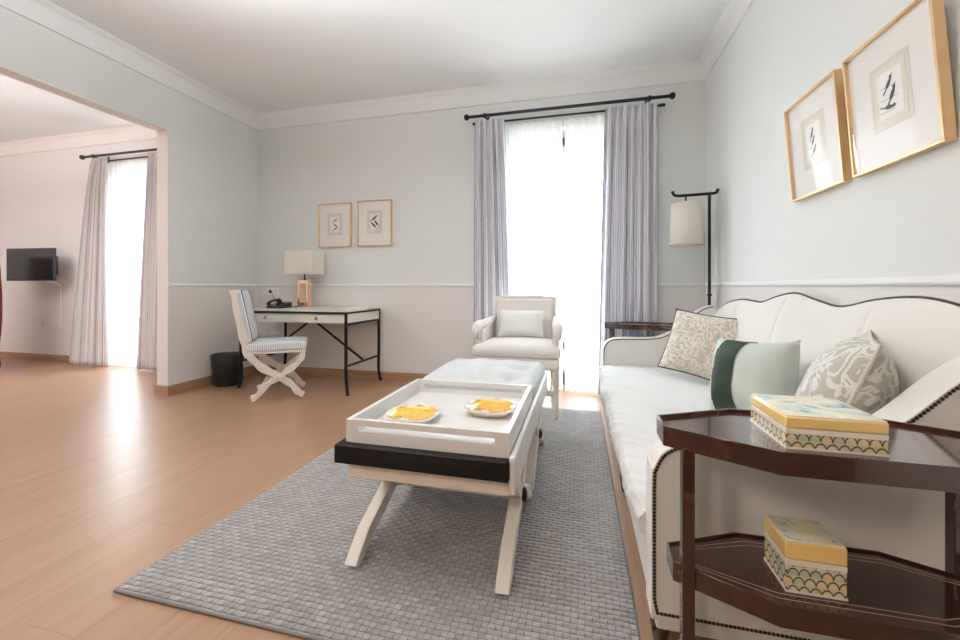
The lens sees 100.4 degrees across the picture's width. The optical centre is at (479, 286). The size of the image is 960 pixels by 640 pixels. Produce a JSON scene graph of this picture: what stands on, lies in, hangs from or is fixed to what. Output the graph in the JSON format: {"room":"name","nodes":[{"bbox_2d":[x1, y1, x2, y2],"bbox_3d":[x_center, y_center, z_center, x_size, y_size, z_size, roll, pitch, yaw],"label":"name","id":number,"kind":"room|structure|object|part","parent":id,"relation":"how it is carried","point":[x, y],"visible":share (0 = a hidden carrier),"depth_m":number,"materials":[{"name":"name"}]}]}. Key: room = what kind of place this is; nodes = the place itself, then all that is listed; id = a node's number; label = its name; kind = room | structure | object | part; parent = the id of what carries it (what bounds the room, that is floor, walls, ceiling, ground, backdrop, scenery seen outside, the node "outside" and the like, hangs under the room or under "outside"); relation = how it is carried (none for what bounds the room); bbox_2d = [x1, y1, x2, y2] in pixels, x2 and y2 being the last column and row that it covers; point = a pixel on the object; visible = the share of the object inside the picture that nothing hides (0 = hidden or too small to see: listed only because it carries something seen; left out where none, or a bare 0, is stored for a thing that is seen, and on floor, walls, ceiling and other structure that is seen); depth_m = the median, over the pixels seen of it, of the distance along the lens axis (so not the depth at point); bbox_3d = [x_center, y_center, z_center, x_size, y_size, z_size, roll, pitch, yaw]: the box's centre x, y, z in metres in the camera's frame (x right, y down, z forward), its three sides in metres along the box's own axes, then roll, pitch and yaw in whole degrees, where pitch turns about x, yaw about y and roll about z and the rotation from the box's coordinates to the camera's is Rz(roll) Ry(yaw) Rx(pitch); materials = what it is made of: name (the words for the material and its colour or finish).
{"room":"hotel room","nodes":[
{"label":"hotel room","id":0,"kind":"room"},
{"bbox_2d":[0,139,156,354],"bbox_3d":[-4.838,-0.475,5.102,4.755,2.850,0.260,0,0,14],"label":"wall","id":1,"kind":"structure","parent":0,"point":[42,194],"depth_m":5.16,"materials":[{"name":"paint"}]},
{"bbox_2d":[6,248,60,320],"bbox_3d":[-5.482,-0.020,5.005,0.710,0.910,0.246,0,0,9],"label":"television","id":2,"kind":"object","parent":1,"relation":"attached to","point":[22,264],"visible":1,"depth_m":4.88,"materials":[{"name":"black plastic"}]},
{"bbox_2d":[0,351,68,361],"bbox_3d":[-4.903,0.907,4.977,4.689,0.086,0.014,0,0,14],"label":"baseboard","id":3,"kind":"structure","parent":1,"relation":"attached to","point":[8,355],"depth_m":5.19,"materials":[{"name":"brown wood"}]},
{"bbox_2d":[38,321,42,326],"bbox_3d":[-5.684,0.475,5.171,0.075,0.080,0.012,0,0,14],"label":"wall socket","id":4,"kind":"object","parent":1,"relation":"attached to","point":[40,323],"visible":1,"depth_m":5.17,"materials":[{"name":"white plastic"}]},
{"bbox_2d":[52,321,60,327],"bbox_3d":[-5.403,0.475,5.101,0.150,0.080,0.012,0,0,14],"label":"wall socket","id":5,"kind":"object","parent":1,"relation":"attached to","point":[54,323],"visible":1,"depth_m":5.10,"materials":[{"name":"white plastic"}]},
{"bbox_2d":[0,125,156,156],"bbox_3d":[-4.910,-1.823,4.950,4.689,0.155,0.070,0,0,14],"label":"trim","id":6,"kind":"structure","parent":1,"relation":"attached to","point":[136,132],"depth_m":4.97,"materials":[{"name":"white paint"}]},
{"bbox_2d":[79,148,156,162],"bbox_3d":[-3.890,-1.545,4.636,1.800,0.090,0.189,0,0,14],"label":"curtain rod","id":7,"kind":"object","parent":1,"relation":"attached to","point":[82,157],"visible":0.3,"depth_m":4.68,"materials":[{"name":"brown metal"}]},
{"bbox_2d":[68,157,108,366],"bbox_3d":[-4.660,-0.291,4.760,0.623,2.459,0.077,0,0,14],"label":"curtain","id":8,"kind":"object","parent":7,"relation":"hanging from","point":[89,344],"visible":1,"depth_m":4.72,"materials":[{"name":"grey fabric"}]},
{"bbox_3d":[-3.906,-1.550,4.572,1.680,0.028,0.028,0,0,14],"label":"rod","id":9,"kind":"part","parent":7,"relation":"part of","materials":[{"name":"brown metal"}]},
{"bbox_2d":[108,159,147,366],"bbox_3d":[-4.085,-0.276,4.720,1.002,2.428,0.032,0,0,14],"label":"sheer curtain","id":10,"kind":"object","parent":7,"relation":"hanging from","point":[126,180],"visible":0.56,"depth_m":4.75,"materials":[{"name":"white fabric"}]},
{"bbox_3d":[-3.884,-1.515,4.660,1.580,0.017,0.018,0,0,14],"label":"sheer rod","id":11,"kind":"part","parent":7,"relation":"part of","materials":[{"name":"brown metal"}]},
{"bbox_2d":[136,152,156,370],"bbox_3d":[-3.679,-0.291,4.516,0.523,2.459,0.077,0,0,14],"label":"curtain","id":12,"kind":"object","parent":7,"relation":"hanging from","point":[147,325],"visible":0.51,"depth_m":4.52,"materials":[{"name":"grey fabric"}]},
{"bbox_2d":[0,6,257,385],"bbox_3d":[-3.304,-0.475,1.405,0.120,2.850,6.339,0,0,14],"label":"wall","id":13,"kind":"structure","parent":0,"point":[213,156],"depth_m":3.69,"materials":[{"name":"paint"}]},
{"bbox_2d":[0,66,167,385],"bbox_3d":[-3.192,-0.211,1.866,0.121,2.322,3.390,0,0,14],"label":"trim","id":14,"kind":"structure","parent":13,"relation":"attached to","point":[162,134],"depth_m":3.50,"materials":[{"name":"paint"}]},
{"bbox_2d":[0,0,258,130],"bbox_3d":[-2.978,-1.823,2.329,0.070,0.155,4.390,0,0,14],"label":"trim","id":15,"kind":"structure","parent":13,"relation":"attached to","point":[45,13],"depth_m":3.12,"materials":[{"name":"white paint"}]},
{"bbox_2d":[154,366,257,395],"bbox_3d":[-2.668,0.907,3.982,0.152,0.086,1.004,0,0,14],"label":"baseboard","id":16,"kind":"structure","parent":13,"relation":"attached to","point":[159,390],"depth_m":3.65,"materials":[{"name":"brown wood"}]},
{"bbox_2d":[168,283,257,286],"bbox_3d":[-2.598,-0.019,3.981,0.013,0.029,1.000,0,0,14],"label":"trim","id":17,"kind":"structure","parent":13,"relation":"attached to","point":[169,284],"depth_m":3.90,"materials":[{"name":"white paint"}]},
{"bbox_2d":[0,358,716,639],"bbox_3d":[-3.278,0.980,1.656,9.640,0.060,7.040,0,0,14],"label":"floor","id":18,"kind":"structure","parent":0,"point":[103,476],"depth_m":2.04,"materials":[{"name":"brown wood"}]},
{"bbox_2d":[0,268,2,367],"bbox_3d":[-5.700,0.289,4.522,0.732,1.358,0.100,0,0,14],"label":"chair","id":19,"kind":"object","parent":18,"relation":"on","point":[1,303],"visible":1,"depth_m":4.47,"materials":[{"name":"red fabric"}]},
{"bbox_2d":[210,351,243,386],"bbox_3d":[-2.469,0.801,3.908,0.286,0.298,0.285,0,0,14],"label":"waste bin","id":20,"kind":"object","parent":18,"relation":"on","point":[225,367],"visible":0.82,"depth_m":3.80,"materials":[{"name":"black plastic"}]},
{"bbox_2d":[229,289,306,401],"bbox_3d":[-1.839,0.484,3.528,0.573,0.925,0.432,0,0,-22],"label":"desk chair","id":21,"kind":"object","parent":18,"relation":"on","point":[243,311],"visible":1,"depth_m":3.36,"materials":[{"name":"white wood"}]},
{"bbox_2d":[236,289,258,342],"bbox_3d":[-2.017,0.243,3.456,0.148,0.443,0.390,0,0,-22],"label":"cushion","id":22,"kind":"object","parent":21,"relation":"on","point":[247,328],"depth_m":3.29,"materials":[{"name":"white fabric"}]},
{"bbox_3d":[-1.782,0.547,3.551,0.430,0.022,0.416,0,0,-22],"label":"seat frame","id":23,"kind":"part","parent":21,"relation":"part of","materials":[{"name":"white paint"}]},
{"bbox_2d":[247,336,306,351],"bbox_3d":[-1.782,0.496,3.551,0.450,0.079,0.430,0,0,-22],"label":"seat cushion","id":24,"kind":"object","parent":21,"relation":"on","point":[295,343],"depth_m":3.39,"materials":[{"name":"white fabric"}]},
{"bbox_3d":[-1.703,0.745,3.378,0.417,0.403,0.033,0,0,-22],"label":"leg","id":25,"kind":"part","parent":21,"relation":"part of","materials":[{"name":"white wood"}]},
{"bbox_3d":[-1.846,0.745,3.731,0.417,0.403,0.033,0,0,-22],"label":"leg","id":26,"kind":"part","parent":21,"relation":"part of","materials":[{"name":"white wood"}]},
{"bbox_2d":[237,306,381,395],"bbox_3d":[-1.640,0.579,3.916,1.180,0.748,0.628,0,0,14],"label":"writing desk","id":27,"kind":"object","parent":18,"relation":"on","point":[317,314],"visible":0.87,"depth_m":3.66,"materials":[{"name":"paint"}]},
{"bbox_3d":[-2.258,0.596,3.765,0.050,0.715,0.035,0,0,-9],"label":"leg","id":28,"kind":"part","parent":27,"relation":"part of","materials":[{"name":"black metal"}]},
{"bbox_3d":[-1.981,0.281,3.703,0.516,0.079,0.012,0,0,14],"label":"drawer","id":29,"kind":"part","parent":27,"relation":"part of","materials":[{"name":"white wood"}]},
{"bbox_2d":[266,291,291,307],"bbox_3d":[-2.052,0.121,4.113,0.224,0.167,0.554,0,0,-23],"label":"telephone","id":30,"kind":"object","parent":27,"relation":"on","point":[279,304],"visible":1,"depth_m":3.93,"materials":[{"name":"black plastic"}]},
{"bbox_3d":[-2.117,0.596,4.338,0.050,0.715,0.035,0,0,37],"label":"leg","id":31,"kind":"part","parent":27,"relation":"part of","materials":[{"name":"black metal"}]},
{"bbox_2d":[285,250,323,306],"bbox_3d":[-1.801,-0.081,4.108,0.316,0.572,0.200,0,0,14],"label":"table lamp","id":32,"kind":"object","parent":27,"relation":"on","point":[297,262],"visible":1,"depth_m":4.04,"materials":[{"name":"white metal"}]},
{"bbox_3d":[-1.801,0.061,4.108,0.124,0.263,0.064,0,0,14],"label":"open frame","id":33,"kind":"part","parent":32,"relation":"part of","materials":[{"name":"gold metal"}]},
{"bbox_3d":[-1.801,-0.249,4.108,0.316,0.237,0.200,0,0,14],"label":"lamp shade","id":34,"kind":"part","parent":32,"relation":"part of","materials":[{"name":"white fabric"}]},
{"bbox_3d":[-1.640,0.230,3.916,1.135,0.016,0.615,0,0,14],"label":"frame","id":35,"kind":"part","parent":27,"relation":"part of","materials":[{"name":"black metal"}]},
{"bbox_3d":[-1.457,0.281,3.573,0.556,0.079,0.012,0,0,14],"label":"drawer","id":36,"kind":"part","parent":27,"relation":"part of","materials":[{"name":"white wood"}]},
{"bbox_3d":[-1.163,0.596,3.494,0.050,0.715,0.035,0,0,37],"label":"leg","id":37,"kind":"part","parent":27,"relation":"part of","materials":[{"name":"black metal"}]},
{"bbox_2d":[336,307,373,308],"bbox_3d":[-1.205,0.203,3.873,0.220,0.004,0.300,0,0,14],"label":"folder","id":38,"kind":"object","parent":27,"relation":"on","point":[346,307],"visible":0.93,"depth_m":3.86,"materials":[{"name":"white paper"}]},
{"bbox_3d":[-1.100,0.278,3.783,0.016,0.080,0.563,0,0,14],"label":"panel","id":39,"kind":"part","parent":27,"relation":"part of","materials":[{"name":"white wood"}]},
{"bbox_3d":[-1.021,0.596,4.067,0.050,0.715,0.035,0,0,-9],"label":"leg","id":40,"kind":"part","parent":27,"relation":"part of","materials":[{"name":"black metal"}]},
{"bbox_2d":[113,407,640,639],"bbox_3d":[-0.114,0.943,2.132,1.565,0.014,2.222,0,0,14],"label":"rug","id":41,"kind":"object","parent":18,"relation":"on","point":[428,569],"visible":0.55,"depth_m":1.36,"materials":[{"name":"grey fabric"}]},
{"bbox_2d":[334,358,547,595],"bbox_3d":[-0.036,0.674,1.858,0.598,0.523,1.290,0,0,14],"label":"bench","id":42,"kind":"object","parent":41,"relation":"on","point":[513,478],"visible":0.68,"depth_m":1.32,"materials":[{"name":"beige paint"}]},
{"bbox_3d":[-0.373,0.778,1.554,0.044,0.315,0.477,0,0,14],"label":"leg","id":43,"kind":"part","parent":42,"relation":"part of","materials":[{"name":"beige paint"}]},
{"bbox_2d":[334,438,508,482],"bbox_3d":[-0.119,0.543,1.549,0.574,0.060,0.650,0,0,14],"label":"shelf","id":44,"kind":"object","parent":42,"relation":"attached to","point":[486,468],"depth_m":1.23,"materials":[{"name":"black wood"}]},
{"bbox_2d":[346,379,531,457],"bbox_3d":[-0.106,0.475,1.553,0.548,0.076,0.605,0,0,14],"label":"serving tray","id":45,"kind":"object","parent":42,"relation":"on","point":[454,429],"visible":0.94,"depth_m":1.39,"materials":[{"name":"white paint"}]},
{"bbox_2d":[383,404,440,423],"bbox_3d":[-0.250,0.479,1.494,0.196,0.030,0.196,0,0,10],"label":"ceramic dish","id":46,"kind":"object","parent":45,"relation":"on","point":[411,413],"visible":0.97,"depth_m":1.50,"materials":[{"name":"beige ceramic"}]},
{"bbox_2d":[464,398,516,417],"bbox_3d":[0.043,0.479,1.581,0.196,0.030,0.196,0,0,16],"label":"ceramic dish","id":47,"kind":"object","parent":45,"relation":"on","point":[483,407],"visible":1,"depth_m":1.59,"materials":[{"name":"beige ceramic"}]},
{"bbox_2d":[423,358,544,400],"bbox_3d":[0.040,0.484,2.161,0.570,0.144,0.585,0,0,14],"label":"tufted cushion","id":48,"kind":"object","parent":42,"relation":"on","point":[508,371],"depth_m":2.01,"materials":[{"name":"fabric"}]},
{"bbox_3d":[0.122,0.778,1.431,0.044,0.315,0.477,0,0,14],"label":"leg","id":49,"kind":"part","parent":42,"relation":"part of","materials":[{"name":"beige paint"}]},
{"bbox_3d":[0.157,0.778,1.570,0.044,0.315,0.477,0,0,14],"label":"leg","id":50,"kind":"part","parent":42,"relation":"part of","materials":[{"name":"beige paint"}]},
{"bbox_3d":[-0.036,0.558,1.856,0.598,0.113,1.255,0,0,14],"label":"rail","id":51,"kind":"part","parent":42,"relation":"part of","materials":[{"name":"white paint"}]},
{"bbox_3d":[0.276,0.778,2.052,0.044,0.315,0.477,0,0,14],"label":"leg","id":52,"kind":"part","parent":42,"relation":"part of","materials":[{"name":"beige paint"}]},
{"bbox_3d":[0.310,0.778,2.191,0.044,0.315,0.477,0,0,14],"label":"leg","id":53,"kind":"part","parent":42,"relation":"part of","materials":[{"name":"beige paint"}]},
{"bbox_2d":[472,295,562,418],"bbox_3d":[0.319,0.507,3.141,0.667,0.885,0.582,0,0,14],"label":"armchair","id":54,"kind":"object","parent":41,"relation":"on","point":[546,351],"visible":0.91,"depth_m":2.96,"materials":[{"name":"white fabric"}]},
{"bbox_3d":[0.059,0.396,3.224,0.028,0.229,0.427,0,0,14],"label":"arm panel","id":55,"kind":"part","parent":54,"relation":"part of","materials":[{"name":"fabric"}]},
{"bbox_2d":[472,337,560,358],"bbox_3d":[0.308,0.454,3.099,0.644,0.121,0.495,0,0,14],"label":"seat cushion","id":56,"kind":"object","parent":54,"relation":"on","point":[485,347],"depth_m":2.89,"materials":[{"name":"fabric"}]},
{"bbox_3d":[0.316,0.550,3.131,0.626,0.090,0.530,0,0,14],"label":"seat rail","id":57,"kind":"part","parent":54,"relation":"part of","materials":[{"name":"wood"}]},
{"bbox_2d":[498,309,544,337],"bbox_3d":[0.335,0.293,3.245,0.376,0.217,0.123,0,0,18],"label":"lumbar cushion","id":58,"kind":"object","parent":54,"relation":"on","point":[512,322],"visible":1,"depth_m":3.20,"materials":[{"name":"white fabric"}]},
{"bbox_3d":[0.376,0.309,3.372,0.524,0.487,0.106,0,0,14],"label":"frame","id":59,"kind":"part","parent":54,"relation":"part of","materials":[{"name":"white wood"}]},
{"bbox_3d":[0.601,0.770,3.302,0.048,0.360,0.048,0,0,14],"label":"leg","id":60,"kind":"part","parent":54,"relation":"part of","materials":[{"name":"white wood"}]},
{"bbox_3d":[0.538,0.763,2.839,0.048,0.346,0.048,0,0,14],"label":"leg","id":61,"kind":"part","parent":54,"relation":"part of","materials":[{"name":"white wood"}]},
{"bbox_2d":[604,322,672,337],"bbox_3d":[1.335,0.621,3.209,0.646,0.658,0.264,0,0,14],"label":"side table","id":62,"kind":"object","parent":18,"relation":"on","point":[657,326],"visible":0.29,"depth_m":3.17,"materials":[{"name":"brown wood"}]},
{"bbox_2d":[669,188,718,304],"bbox_3d":[1.644,0.099,3.084,0.342,1.703,0.240,0,0,33],"label":"floor lamp","id":63,"kind":"object","parent":18,"relation":"on","point":[686,228],"visible":0.86,"depth_m":3.04,"materials":[{"name":"white fabric"}]},
{"bbox_3d":[1.601,-0.487,3.111,0.240,0.325,0.240,0,0,14],"label":"lamp shade","id":64,"kind":"part","parent":63,"relation":"part of","materials":[{"name":"white fabric"}]},
{"bbox_3d":[1.663,-0.727,3.096,0.340,0.052,0.022,0,0,14],"label":"cross arm","id":65,"kind":"part","parent":63,"relation":"part of","materials":[{"name":"black metal"}]},
{"bbox_2d":[598,292,959,639],"bbox_3d":[1.082,0.487,1.997,0.898,0.927,2.204,0,0,14],"label":"sofa","id":66,"kind":"object","parent":18,"relation":"on","point":[920,334],"visible":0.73,"depth_m":1.02,"materials":[{"name":"fabric"}]},
{"bbox_2d":[598,364,709,534],"bbox_3d":[1.000,0.642,2.019,0.728,0.126,2.026,0,0,14],"label":"seat cushion","id":67,"kind":"object","parent":66,"relation":"on","point":[633,396],"depth_m":1.98,"materials":[{"name":"white fabric"}]},
{"bbox_3d":[1.331,0.493,3.026,0.770,0.715,0.085,0,0,14],"label":"arm","id":68,"kind":"part","parent":66,"relation":"part of","materials":[{"name":"fabric"}]},
{"bbox_3d":[1.320,0.471,2.984,0.765,0.666,0.005,0,0,14],"label":"nailhead trim","id":69,"kind":"part","parent":66,"relation":"part of","materials":[{"name":"brown metal"}]},
{"bbox_2d":[657,308,737,380],"bbox_3d":[1.380,0.361,2.501,0.200,0.432,0.484,0,0,-34],"label":"cushion","id":70,"kind":"object","parent":66,"relation":"on","point":[693,338],"visible":0.78,"depth_m":2.47,"materials":[{"name":"beige fabric"}]},
{"bbox_2d":[709,338,800,409],"bbox_3d":[1.138,0.393,1.675,0.295,0.375,0.329,0,0,-39],"label":"velvet cushion","id":71,"kind":"object","parent":66,"relation":"on","point":[740,369],"visible":0.8,"depth_m":1.58,"materials":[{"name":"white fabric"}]},
{"bbox_3d":[0.813,0.487,0.931,0.768,0.699,0.005,0,0,14],"label":"nailhead trim","id":72,"kind":"part","parent":66,"relation":"part of","materials":[{"name":"brown metal"}]},
{"bbox_3d":[1.431,0.445,1.912,0.180,0.830,2.192,0,0,14],"label":"backrest","id":73,"kind":"part","parent":66,"relation":"part of","materials":[{"name":"fabric"}]},
{"bbox_3d":[1.484,0.124,1.895,0.010,0.202,2.194,0,0,14],"label":"nailhead trim","id":74,"kind":"part","parent":66,"relation":"part of","materials":[{"name":"brown metal"}]},
{"bbox_2d":[795,330,898,413],"bbox_3d":[1.060,0.359,1.188,0.248,0.439,0.457,0,0,42],"label":"cushion","id":75,"kind":"object","parent":66,"relation":"on","point":[856,371],"visible":0.53,"depth_m":1.02,"materials":[{"name":"beige fabric"}]},
{"bbox_2d":[657,408,959,639],"bbox_3d":[0.708,0.621,0.800,0.646,0.658,0.264,0,0,14],"label":"side table","id":76,"kind":"object","parent":18,"relation":"on","point":[890,597],"visible":0.94,"depth_m":0.77,"materials":[{"name":"brown wood"}]},
{"bbox_3d":[0.426,0.639,0.822,0.024,0.622,0.024,0,0,14],"label":"leg","id":77,"kind":"part","parent":76,"relation":"part of","materials":[{"name":"brown wood"}]},
{"bbox_2d":[764,514,847,601],"bbox_3d":[0.643,0.532,0.797,0.100,0.098,0.094,0,0,14],"label":"box","id":78,"kind":"object","parent":76,"relation":"on","point":[803,555],"visible":1,"depth_m":0.76,"materials":[{"name":"yellow cardboard"}]},
{"bbox_2d":[768,515,841,545],"bbox_3d":[0.643,0.484,0.797,0.088,0.001,0.082,0,0,14],"label":"painting","id":79,"kind":"object","parent":78,"relation":"on","point":[791,531],"depth_m":0.79},
{"bbox_3d":[0.643,0.502,0.797,0.100,0.034,0.094,0,0,14],"label":"lid","id":80,"kind":"part","parent":78,"relation":"part of","materials":[{"name":"yellow cardboard"}]},
{"bbox_3d":[0.643,0.485,0.797,0.096,0.002,0.090,0,0,14],"label":"lid","id":81,"kind":"part","parent":78,"relation":"part of","materials":[{"name":"yellow cardboard"}]},
{"bbox_2d":[670,535,959,632],"bbox_3d":[0.708,0.599,0.800,0.602,0.033,0.220,0,0,14],"label":"shelf","id":82,"kind":"object","parent":76,"relation":"attached to","point":[887,593],"depth_m":0.77,"materials":[{"name":"brown wood"}]},
{"bbox_2d":[750,394,889,456],"bbox_3d":[0.663,0.269,0.800,0.159,0.062,0.159,0,0,14],"label":"box","id":83,"kind":"object","parent":76,"relation":"on","point":[820,424],"visible":1,"depth_m":0.74,"materials":[{"name":"yellow cardboard"}]},
{"bbox_2d":[755,394,882,420],"bbox_3d":[0.663,0.238,0.800,0.147,0.001,0.147,0,0,14],"label":"painting","id":84,"kind":"object","parent":83,"relation":"on","point":[786,408],"depth_m":0.78},
{"bbox_3d":[0.663,0.239,0.800,0.155,0.002,0.155,0,0,14],"label":"lid","id":85,"kind":"part","parent":83,"relation":"part of","materials":[{"name":"yellow cardboard"}]},
{"bbox_3d":[0.663,0.251,0.800,0.159,0.022,0.159,0,0,14],"label":"lid","id":86,"kind":"part","parent":83,"relation":"part of","materials":[{"name":"yellow cardboard"}]},
{"bbox_3d":[0.967,0.639,0.811,0.024,0.622,0.024,0,0,14],"label":"leg","id":87,"kind":"part","parent":76,"relation":"part of","materials":[{"name":"brown wood"}]},
{"bbox_2d":[0,0,729,141],"bbox_3d":[-3.314,-1.950,1.510,9.640,0.100,6.740,0,0,14],"label":"ceiling","id":88,"kind":"structure","parent":0,"point":[264,56],"depth_m":3.13,"materials":[{"name":"paint"}]},
{"bbox_2d":[258,81,705,373],"bbox_3d":[-0.189,-0.475,4.034,4.785,2.850,0.260,0,0,14],"label":"wall","id":89,"kind":"structure","parent":0,"point":[423,162],"depth_m":4.03,"materials":[{"name":"paint"}]},
{"bbox_2d":[268,288,279,294],"bbox_3d":[-2.277,0.050,4.410,0.150,0.080,0.012,0,0,14],"label":"wall socket","id":90,"kind":"object","parent":89,"relation":"attached to","point":[275,291],"visible":0.99,"depth_m":4.40,"materials":[{"name":"white plastic"}]},
{"bbox_2d":[270,332,281,336],"bbox_3d":[-2.248,0.535,4.403,0.150,0.080,0.012,0,0,14],"label":"wall socket","id":91,"kind":"object","parent":89,"relation":"attached to","point":[272,334],"visible":0.65,"depth_m":4.40,"materials":[{"name":"white plastic"}]},
{"bbox_2d":[318,202,351,247],"bbox_3d":[-1.529,-0.651,4.215,0.385,0.462,0.030,0,0,14],"label":"framed print","id":92,"kind":"object","parent":89,"relation":"attached to","point":[334,219],"visible":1,"depth_m":4.21,"materials":[{"name":"white paper"}]},
{"bbox_2d":[329,215,339,233],"bbox_3d":[-1.530,-0.660,4.213,0.136,0.194,0.002,0,0,14],"label":"print","id":93,"kind":"object","parent":92,"relation":"attached to","point":[334,220],"depth_m":4.21,"materials":[{"name":"white paper"}]},
{"bbox_2d":[258,365,428,381],"bbox_3d":[-0.290,0.907,3.917,4.525,0.086,0.014,0,0,14],"label":"baseboard","id":94,"kind":"structure","parent":89,"relation":"attached to","point":[311,371],"depth_m":4.15,"materials":[{"name":"brown wood"}]},
{"bbox_2d":[357,199,391,245],"bbox_3d":[-1.081,-0.657,4.104,0.385,0.470,0.030,0,0,14],"label":"framed print","id":95,"kind":"object","parent":89,"relation":"attached to","point":[374,217],"visible":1,"depth_m":4.10,"materials":[{"name":"white paper"}]},
{"bbox_2d":[368,212,380,231],"bbox_3d":[-1.087,-0.666,4.103,0.147,0.197,0.003,0,0,14],"label":"print","id":96,"kind":"object","parent":95,"relation":"attached to","point":[374,218],"depth_m":4.10,"materials":[{"name":"white paper"}]},
{"bbox_2d":[258,59,703,130],"bbox_3d":[-0.297,-1.823,3.890,4.525,0.155,0.070,0,0,14],"label":"trim","id":97,"kind":"structure","parent":89,"relation":"attached to","point":[686,71],"depth_m":3.78,"materials":[{"name":"white paint"}]},
{"bbox_2d":[258,283,704,286],"bbox_3d":[-0.290,-0.019,3.918,4.525,0.029,0.013,0,0,14],"label":"trim","id":98,"kind":"structure","parent":89,"relation":"attached to","point":[467,284],"depth_m":4.08,"materials":[{"name":"white paint"}]},
{"bbox_2d":[563,131,564,387],"bbox_3d":[0.759,-0.260,3.814,1.240,2.420,0.140,0,0,14],"label":"window","id":99,"kind":"structure","parent":89,"relation":"in","point":[563,131],"depth_m":3.77,"materials":[{"name":"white glass"}]},
{"bbox_2d":[464,92,675,125],"bbox_3d":[0.747,-1.580,3.581,1.820,0.090,0.169,0,0,14],"label":"curtain rod","id":100,"kind":"object","parent":89,"relation":"attached to","point":[671,95],"visible":0.91,"depth_m":3.54,"materials":[{"name":"metal"}]},
{"bbox_2d":[474,117,511,355],"bbox_3d":[0.128,-0.306,3.694,0.393,2.488,0.086,0,0,14],"label":"curtain","id":101,"kind":"object","parent":100,"relation":"hanging from","point":[492,265],"visible":0.66,"depth_m":3.69,"materials":[{"name":"grey fabric"}]},
{"bbox_2d":[505,119,562,389],"bbox_3d":[0.431,-0.291,3.704,0.657,2.458,0.033,0,0,14],"label":"sheer curtain","id":102,"kind":"object","parent":100,"relation":"hanging from","point":[534,151],"visible":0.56,"depth_m":3.68,"materials":[{"name":"white fabric"}]},
{"bbox_3d":[0.734,-1.585,3.527,1.700,0.028,0.028,0,0,14],"label":"rod","id":103,"kind":"part","parent":100,"relation":"part of","materials":[{"name":"metal"}]},
{"bbox_3d":[0.753,-1.550,3.605,1.600,0.017,0.018,0,0,14],"label":"sheer rod","id":104,"kind":"part","parent":100,"relation":"part of","materials":[{"name":"metal"}]},
{"bbox_2d":[565,115,604,392],"bbox_3d":[1.033,-0.291,3.556,0.547,2.458,0.032,0,0,14],"label":"sheer curtain","id":105,"kind":"object","parent":100,"relation":"hanging from","point":[584,137],"visible":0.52,"depth_m":3.58,"materials":[{"name":"white fabric"}]},
{"bbox_2d":[598,102,657,394],"bbox_3d":[1.262,-0.306,3.418,0.488,2.488,0.092,0,0,14],"label":"curtain","id":106,"kind":"object","parent":100,"relation":"hanging from","point":[629,232],"visible":0.75,"depth_m":3.41,"materials":[{"name":"grey fabric"}]},
{"bbox_2d":[706,0,959,314],"bbox_3d":[1.478,-0.475,1.226,0.200,2.850,4.390,0,0,14],"label":"wall","id":107,"kind":"structure","parent":0,"point":[901,219],"depth_m":1.88,"materials":[{"name":"paint"}]},
{"bbox_2d":[699,0,754,80],"bbox_3d":[1.347,-1.823,1.258,0.070,0.155,4.390,0,0,14],"label":"trim","id":108,"kind":"structure","parent":107,"relation":"attached to","point":[735,11],"depth_m":2.87,"materials":[{"name":"white paint"}]},
{"bbox_2d":[784,68,851,201],"bbox_3d":[1.471,-0.636,1.760,0.065,0.446,0.395,0,0,14],"label":"framed print","id":109,"kind":"object","parent":107,"relation":"attached to","point":[816,129],"visible":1,"depth_m":1.72,"materials":[{"name":"white paper"}]},
{"bbox_2d":[803,113,824,165],"bbox_3d":[1.468,-0.644,1.761,0.016,0.186,0.139,0,0,14],"label":"print","id":110,"kind":"object","parent":109,"relation":"attached to","point":[813,126],"depth_m":1.75,"materials":[{"name":"white paper"}]},
{"bbox_2d":[705,275,959,285],"bbox_3d":[1.374,-0.019,1.251,0.013,0.029,4.390,0,0,14],"label":"trim","id":111,"kind":"structure","parent":107,"relation":"attached to","point":[943,279],"depth_m":1.49,"materials":[{"name":"white paint"}]},
{"bbox_2d":[842,0,957,177],"bbox_3d":[1.363,-0.636,1.326,0.065,0.446,0.395,0,0,14],"label":"framed print","id":112,"kind":"object","parent":107,"relation":"attached to","point":[898,88],"visible":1,"depth_m":1.28,"materials":[{"name":"white paper"}]},
{"bbox_2d":[872,53,909,128],"bbox_3d":[1.361,-0.644,1.327,0.016,0.186,0.139,0,0,14],"label":"print","id":113,"kind":"object","parent":112,"relation":"attached to","point":[891,79],"depth_m":1.32,"materials":[{"name":"white paper"}]}
]}

